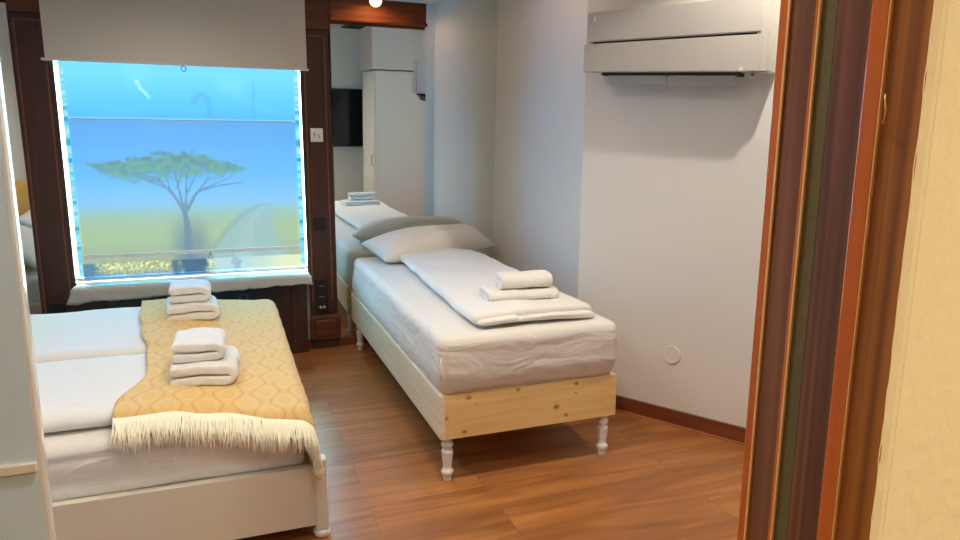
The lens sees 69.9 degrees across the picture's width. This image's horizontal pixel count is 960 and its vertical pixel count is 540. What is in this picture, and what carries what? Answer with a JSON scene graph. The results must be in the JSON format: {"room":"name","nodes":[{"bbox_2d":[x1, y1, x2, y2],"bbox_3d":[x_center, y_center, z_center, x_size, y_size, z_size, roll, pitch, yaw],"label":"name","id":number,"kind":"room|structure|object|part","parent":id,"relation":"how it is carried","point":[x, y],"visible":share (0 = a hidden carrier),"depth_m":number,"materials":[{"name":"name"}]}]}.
{"room":"hotel room","nodes":[
{"label":"hotel room","id":0,"kind":"room"},
{"bbox_2d":[66,269,312,304],"bbox_3d":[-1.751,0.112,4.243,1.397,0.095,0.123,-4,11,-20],"label":"window sill","id":1,"kind":"structure","parent":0,"point":[79,295],"depth_m":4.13,"materials":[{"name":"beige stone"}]},
{"bbox_2d":[306,284,310,339],"bbox_3d":[-1.698,-0.667,4.387,4.300,2.490,0.073,-4,11,-20],"label":"wall","id":2,"kind":"structure","parent":0,"point":[307,285],"depth_m":4.72,"materials":[{"name":"brown paint"}]},
{"bbox_2d":[0,0,41,313],"bbox_3d":[-2.955,-0.598,3.835,0.708,2.434,0.092,-4,11,-20],"label":"wall mirror","id":3,"kind":"object","parent":2,"relation":"attached to","point":[6,56],"visible":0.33,"depth_m":3.95,"materials":[{"name":"clear glass"}]},
{"bbox_2d":[8,11,73,313],"bbox_3d":[-2.544,-0.410,4.043,0.181,2.100,0.062,-4,11,-20],"label":"trim","id":4,"kind":"structure","parent":2,"relation":"attached to","point":[33,75],"depth_m":3.97,"materials":[{"name":"brown wood"}]},
{"bbox_2d":[48,303,66,313],"bbox_3d":[-2.536,0.230,4.131,0.100,0.060,0.014,-4,11,-20],"label":"power socket","id":5,"kind":"object","parent":2,"relation":"attached to","point":[56,307],"visible":0.87,"depth_m":4.12,"materials":[{"name":"black plastic"}]},
{"bbox_2d":[5,0,328,30],"bbox_3d":[-1.798,-1.679,4.081,1.760,0.386,0.072,-4,11,-20],"label":"trim","id":6,"kind":"structure","parent":2,"relation":"attached to","point":[316,11],"depth_m":4.33,"materials":[{"name":"brown wood"}]},
{"bbox_2d":[39,0,308,71],"bbox_3d":[-1.769,-1.495,4.044,1.468,0.633,0.056,-4,11,-20],"label":"roller blind","id":7,"kind":"object","parent":2,"relation":"attached to","point":[246,34],"visible":1,"depth_m":4.06,"materials":[{"name":"beige fabric"}]},
{"bbox_2d":[50,61,308,285],"bbox_3d":[-1.817,-0.654,4.314,1.395,1.430,0.120,-4,11,-20],"label":"window","id":8,"kind":"structure","parent":2,"relation":"in","point":[56,66],"depth_m":4.18,"materials":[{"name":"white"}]},
{"bbox_2d":[62,61,300,279],"bbox_3d":[-1.821,-0.639,4.325,1.300,1.344,0.002,-4,11,-20],"label":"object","id":9,"kind":"structure","parent":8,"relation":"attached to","point":[141,185],"depth_m":4.31,"materials":[{"name":"multicoloured"}]},
{"bbox_2d":[70,118,298,258],"bbox_3d":[-1.809,-0.496,4.314,1.270,0.875,0.019,-4,11,-20],"label":"blind","id":10,"kind":"object","parent":8,"relation":"attached to","point":[210,251],"visible":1,"depth_m":4.33,"materials":[{"name":"white fabric"}]},
{"bbox_3d":[-1.829,-0.652,4.345,1.369,1.385,0.035,-4,11,-20],"label":"frame","id":11,"kind":"part","parent":8,"relation":"part of","materials":[{"name":"white"}]},
{"bbox_2d":[65,284,308,353],"bbox_3d":[-1.830,0.339,4.414,1.396,0.500,0.134,-4,11,-20],"label":"trim","id":12,"kind":"structure","parent":2,"relation":"attached to","point":[290,302],"depth_m":4.52,"materials":[{"name":"brown wood"}]},
{"bbox_2d":[238,293,248,299],"bbox_3d":[-1.523,0.182,4.421,0.062,0.062,0.013,-4,11,-20],"label":"socket","id":13,"kind":"object","parent":2,"relation":"attached to","point":[244,296],"visible":0.59,"depth_m":4.41,"materials":[{"name":"grey plastic"}]},
{"bbox_2d":[310,128,322,141],"bbox_3d":[-1.064,-0.880,4.478,0.080,0.088,0.012,-4,11,-20],"label":"light switch","id":14,"kind":"object","parent":2,"relation":"attached to","point":[316,134],"visible":1,"depth_m":4.47,"materials":[{"name":"white paint"}]},
{"bbox_2d":[313,217,325,229],"bbox_3d":[-1.069,-0.309,4.582,0.082,0.086,0.015,-4,11,-20],"label":"wall switch","id":15,"kind":"object","parent":2,"relation":"attached to","point":[319,223],"visible":1,"depth_m":4.57,"materials":[{"name":"black plastic"}]},
{"bbox_2d":[301,29,340,348],"bbox_3d":[-1.058,-0.497,4.560,0.200,2.100,0.112,-4,11,-20],"label":"trim","id":16,"kind":"structure","parent":2,"relation":"attached to","point":[316,87],"depth_m":4.54,"materials":[{"name":"brown wood"}]},
{"bbox_3d":[-1.065,-0.641,4.527,0.139,1.736,0.006,-4,11,-20],"label":"moulding","id":17,"kind":"part","parent":16,"relation":"part of","materials":[{"name":"brown wood"}]},
{"bbox_3d":[-1.048,0.393,4.680,0.147,0.117,0.018,-4,11,-20],"label":"raised panel","id":18,"kind":"part","parent":16,"relation":"part of","materials":[{"name":"brown wood"}]},
{"bbox_2d":[315,279,328,313],"bbox_3d":[-1.076,0.178,4.670,0.082,0.238,0.017,-4,11,-20],"label":"power socket","id":19,"kind":"object","parent":2,"relation":"attached to","point":[321,285],"visible":1,"depth_m":4.66,"materials":[{"name":"black plastic"}]},
{"bbox_2d":[309,335,368,348],"bbox_3d":[-0.549,0.472,4.969,1.373,0.052,0.047,-4,11,-20],"label":"baseboard","id":20,"kind":"structure","parent":2,"relation":"attached to","point":[349,340],"depth_m":4.81,"materials":[{"name":"brown wood"}]},
{"bbox_2d":[328,0,497,336],"bbox_3d":[-0.432,-0.753,4.757,1.154,2.434,0.094,-4,11,-20],"label":"wall mirror","id":21,"kind":"object","parent":2,"relation":"attached to","point":[413,83],"visible":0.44,"depth_m":4.69,"materials":[{"name":"clear glass"}]},
{"bbox_2d":[236,343,743,539],"bbox_3d":[0.366,1.130,1.815,6.200,0.080,7.500,-4,11,-20],"label":"floor","id":22,"kind":"structure","parent":0,"point":[653,480],"depth_m":2.94,"materials":[{"name":"laminate"}]},
{"bbox_2d":[0,62,55,539],"bbox_3d":[-1.190,0.021,1.190,0.682,2.290,0.038,-4,11,-20],"label":"wall","id":23,"kind":"structure","parent":22,"relation":"on","point":[26,510],"depth_m":1.34,"materials":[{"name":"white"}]},
{"bbox_3d":[-1.197,0.020,1.194,0.672,2.290,0.025,-4,11,-20],"label":"panel","id":24,"kind":"part","parent":23,"relation":"part of","materials":[{"name":"white"}]},
{"bbox_2d":[52,432,330,539],"bbox_3d":[-1.758,0.412,2.909,1.934,0.906,1.902,-4,11,-20],"label":"frame","id":25,"kind":"object","parent":22,"relation":"on","point":[239,506],"visible":0.35,"depth_m":2.31,"materials":[{"name":"beige paint"}]},
{"bbox_2d":[44,418,303,501],"bbox_3d":[-1.744,0.514,2.932,1.757,0.212,1.769,-4,11,-20],"label":"mattress","id":26,"kind":"object","parent":25,"relation":"on","point":[81,463],"visible":0.11,"depth_m":2.25,"materials":[{"name":"beige fabric"}]},
{"bbox_2d":[30,307,146,363],"bbox_3d":[-1.736,0.299,3.333,1.358,0.069,0.888,-4,11,-20],"label":"duvet","id":27,"kind":"object","parent":26,"relation":"on","point":[113,331],"visible":0.23,"depth_m":3.17,"materials":[{"name":"white fabric"}]},
{"bbox_2d":[109,299,325,480],"bbox_3d":[-1.186,0.452,3.055,0.728,0.303,1.867,-4,11,-20],"label":"throw blanket","id":28,"kind":"object","parent":27,"relation":"on","point":[268,389],"visible":0.82,"depth_m":2.41,"materials":[{"name":"beige fabric"}]},
{"bbox_2d":[165,295,219,320],"bbox_3d":[-1.461,0.190,3.491,0.248,0.087,0.266,-4,11,-24],"label":"towel","id":29,"kind":"object","parent":28,"relation":"on","point":[208,309],"visible":0.91,"depth_m":3.38,"materials":[{"name":"white fabric"}]},
{"bbox_2d":[168,279,211,302],"bbox_3d":[-1.474,0.104,3.501,0.201,0.083,0.224,-4,11,-20],"label":"towel","id":30,"kind":"object","parent":29,"relation":"on","point":[182,291],"visible":1,"depth_m":3.41,"materials":[{"name":"white fabric"}]},
{"bbox_2d":[168,345,239,385],"bbox_3d":[-1.045,0.363,2.618,0.245,0.085,0.281,-4,11,-20],"label":"towel","id":31,"kind":"object","parent":28,"relation":"on","point":[224,370],"visible":0.79,"depth_m":2.51,"materials":[{"name":"white fabric"}]},
{"bbox_2d":[171,327,226,362],"bbox_3d":[-1.069,0.283,2.628,0.195,0.081,0.245,-4,11,-20],"label":"towel","id":32,"kind":"object","parent":31,"relation":"on","point":[207,344],"visible":1,"depth_m":2.54,"materials":[{"name":"white fabric"}]},
{"bbox_2d":[36,354,146,432],"bbox_3d":[-1.444,0.444,2.559,1.358,0.070,0.703,-4,11,-20],"label":"duvet","id":33,"kind":"object","parent":26,"relation":"on","point":[74,394],"visible":0.31,"depth_m":2.49,"materials":[{"name":"white fabric"}]},
{"bbox_3d":[-1.427,0.850,2.140,1.793,0.226,0.030,-4,11,-20],"label":"rail","id":34,"kind":"part","parent":25,"relation":"part of","materials":[{"name":"beige paint"}]},
{"bbox_3d":[-0.894,0.641,3.283,0.030,0.226,1.790,-4,11,-20],"label":"foot rail","id":35,"kind":"part","parent":25,"relation":"part of","materials":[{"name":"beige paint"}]},
{"bbox_3d":[-0.569,0.796,2.456,0.044,0.272,0.048,-4,11,-20],"label":"corner post","id":36,"kind":"part","parent":25,"relation":"part of","materials":[{"name":"beige paint"}]},
{"bbox_2d":[351,292,616,481],"bbox_3d":[-0.136,0.500,3.909,0.823,0.390,2.074,-4,11,-20],"label":"frame","id":37,"kind":"object","parent":22,"relation":"on","point":[473,413],"visible":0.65,"depth_m":2.97,"materials":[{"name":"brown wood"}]},
{"bbox_3d":[-0.818,0.450,4.681,0.053,0.197,0.053,-4,11,-20],"label":"leg","id":38,"kind":"part","parent":37,"relation":"part of","materials":[{"name":"white paint"}]},
{"bbox_3d":[-0.510,0.426,3.754,0.024,0.193,2.074,-4,11,-20],"label":"rail","id":39,"kind":"part","parent":37,"relation":"part of","materials":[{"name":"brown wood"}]},
{"bbox_3d":[-0.137,0.789,2.877,0.053,0.197,0.053,-4,11,-20],"label":"leg","id":40,"kind":"part","parent":37,"relation":"part of","materials":[{"name":"white paint"}]},
{"bbox_2d":[352,257,617,393],"bbox_3d":[-0.131,0.200,3.825,0.836,0.283,2.082,-4,11,-20],"label":"mattress","id":41,"kind":"object","parent":37,"relation":"on","point":[457,354],"visible":0.61,"depth_m":2.94,"materials":[{"name":"beige fabric"}]},
{"bbox_2d":[360,224,496,262],"bbox_3d":[-0.294,-0.184,4.654,0.948,0.240,0.408,-6,12,-31],"label":"pillow","id":42,"kind":"object","parent":41,"relation":"on","point":[389,246],"visible":0.79,"depth_m":4.53,"materials":[{"name":"beige fabric"}]},
{"bbox_2d":[400,248,593,325],"bbox_3d":[-0.030,0.041,3.751,0.572,0.077,1.820,-3,11,-18],"label":"duvet","id":43,"kind":"object","parent":41,"relation":"on","point":[456,274],"visible":0.84,"depth_m":3.29,"materials":[{"name":"white fabric"}]},
{"bbox_2d":[479,284,558,300],"bbox_3d":[0.179,0.100,3.171,0.337,0.052,0.178,-2,11,-15],"label":"towel","id":44,"kind":"object","parent":43,"relation":"on","point":[490,292],"visible":0.84,"depth_m":3.10,"materials":[{"name":"white fabric"}]},
{"bbox_2d":[495,270,552,288],"bbox_3d":[0.204,0.044,3.151,0.249,0.073,0.121,-4,11,-20],"label":"towel","id":45,"kind":"object","parent":44,"relation":"on","point":[539,278],"visible":1,"depth_m":3.11,"materials":[{"name":"white fabric"}]},
{"bbox_3d":[0.558,0.747,3.131,0.053,0.197,0.053,-4,11,-20],"label":"leg","id":46,"kind":"part","parent":37,"relation":"part of","materials":[{"name":"white paint"}]},
{"bbox_2d":[493,0,774,427],"bbox_3d":[1.390,-0.455,3.348,1.033,2.490,4.803,-8,13,-37],"label":"wall","id":47,"kind":"structure","parent":0,"point":[642,205],"depth_m":3.45,"materials":[{"name":"white paint"}]},
{"bbox_2d":[663,346,680,363],"bbox_3d":[0.957,0.423,3.428,0.092,0.092,0.007,9,13,38],"label":"wall plate","id":48,"kind":"object","parent":47,"relation":"attached to","point":[671,354],"visible":1,"depth_m":3.42,"materials":[{"name":"white paint"}]},
{"bbox_2d":[615,395,745,445],"bbox_3d":[1.739,0.863,2.861,3.120,0.082,0.023,9,13,38],"label":"baseboard","id":49,"kind":"structure","parent":47,"relation":"attached to","point":[716,429],"depth_m":3.43,"materials":[{"name":"brown wood"}]},
{"bbox_2d":[583,0,780,85],"bbox_3d":[0.888,-1.016,3.136,0.871,0.371,0.143,9,13,38],"label":"air conditioner","id":50,"kind":"object","parent":47,"relation":"attached to","point":[715,42],"visible":0.99,"depth_m":3.04,"materials":[{"name":"beige plastic"}]},
{"bbox_3d":[0.844,-0.964,3.113,0.841,0.175,0.034,9,13,38],"label":"panel","id":51,"kind":"part","parent":50,"relation":"part of","materials":[{"name":"beige plastic"}]},
{"bbox_2d":[602,72,743,76],"bbox_3d":[0.873,-0.905,3.161,0.650,0.061,0.095,9,13,38],"label":"air vent","id":52,"kind":"object","parent":50,"relation":"attached to","point":[610,74],"depth_m":3.10,"materials":[{"name":"black plastic"}]},
{"bbox_3d":[0.849,-1.114,3.084,0.824,0.159,0.030,9,13,38],"label":"panel","id":53,"kind":"part","parent":50,"relation":"part of","materials":[{"name":"beige plastic"}]},
{"bbox_2d":[882,0,959,539],"bbox_3d":[0.730,0.018,0.779,5.900,2.490,0.159,-4,11,-20],"label":"wall","id":54,"kind":"structure","parent":0,"point":[924,498],"depth_m":0.57,"materials":[{"name":"beige paint"}]},
{"bbox_2d":[737,0,950,539],"bbox_3d":[0.328,0.136,0.649,0.055,2.300,0.159,-4,11,-20],"label":"door frame","id":55,"kind":"structure","parent":54,"relation":"in","point":[856,82],"depth_m":0.60,"materials":[{"name":"brown wood"}]}
]}

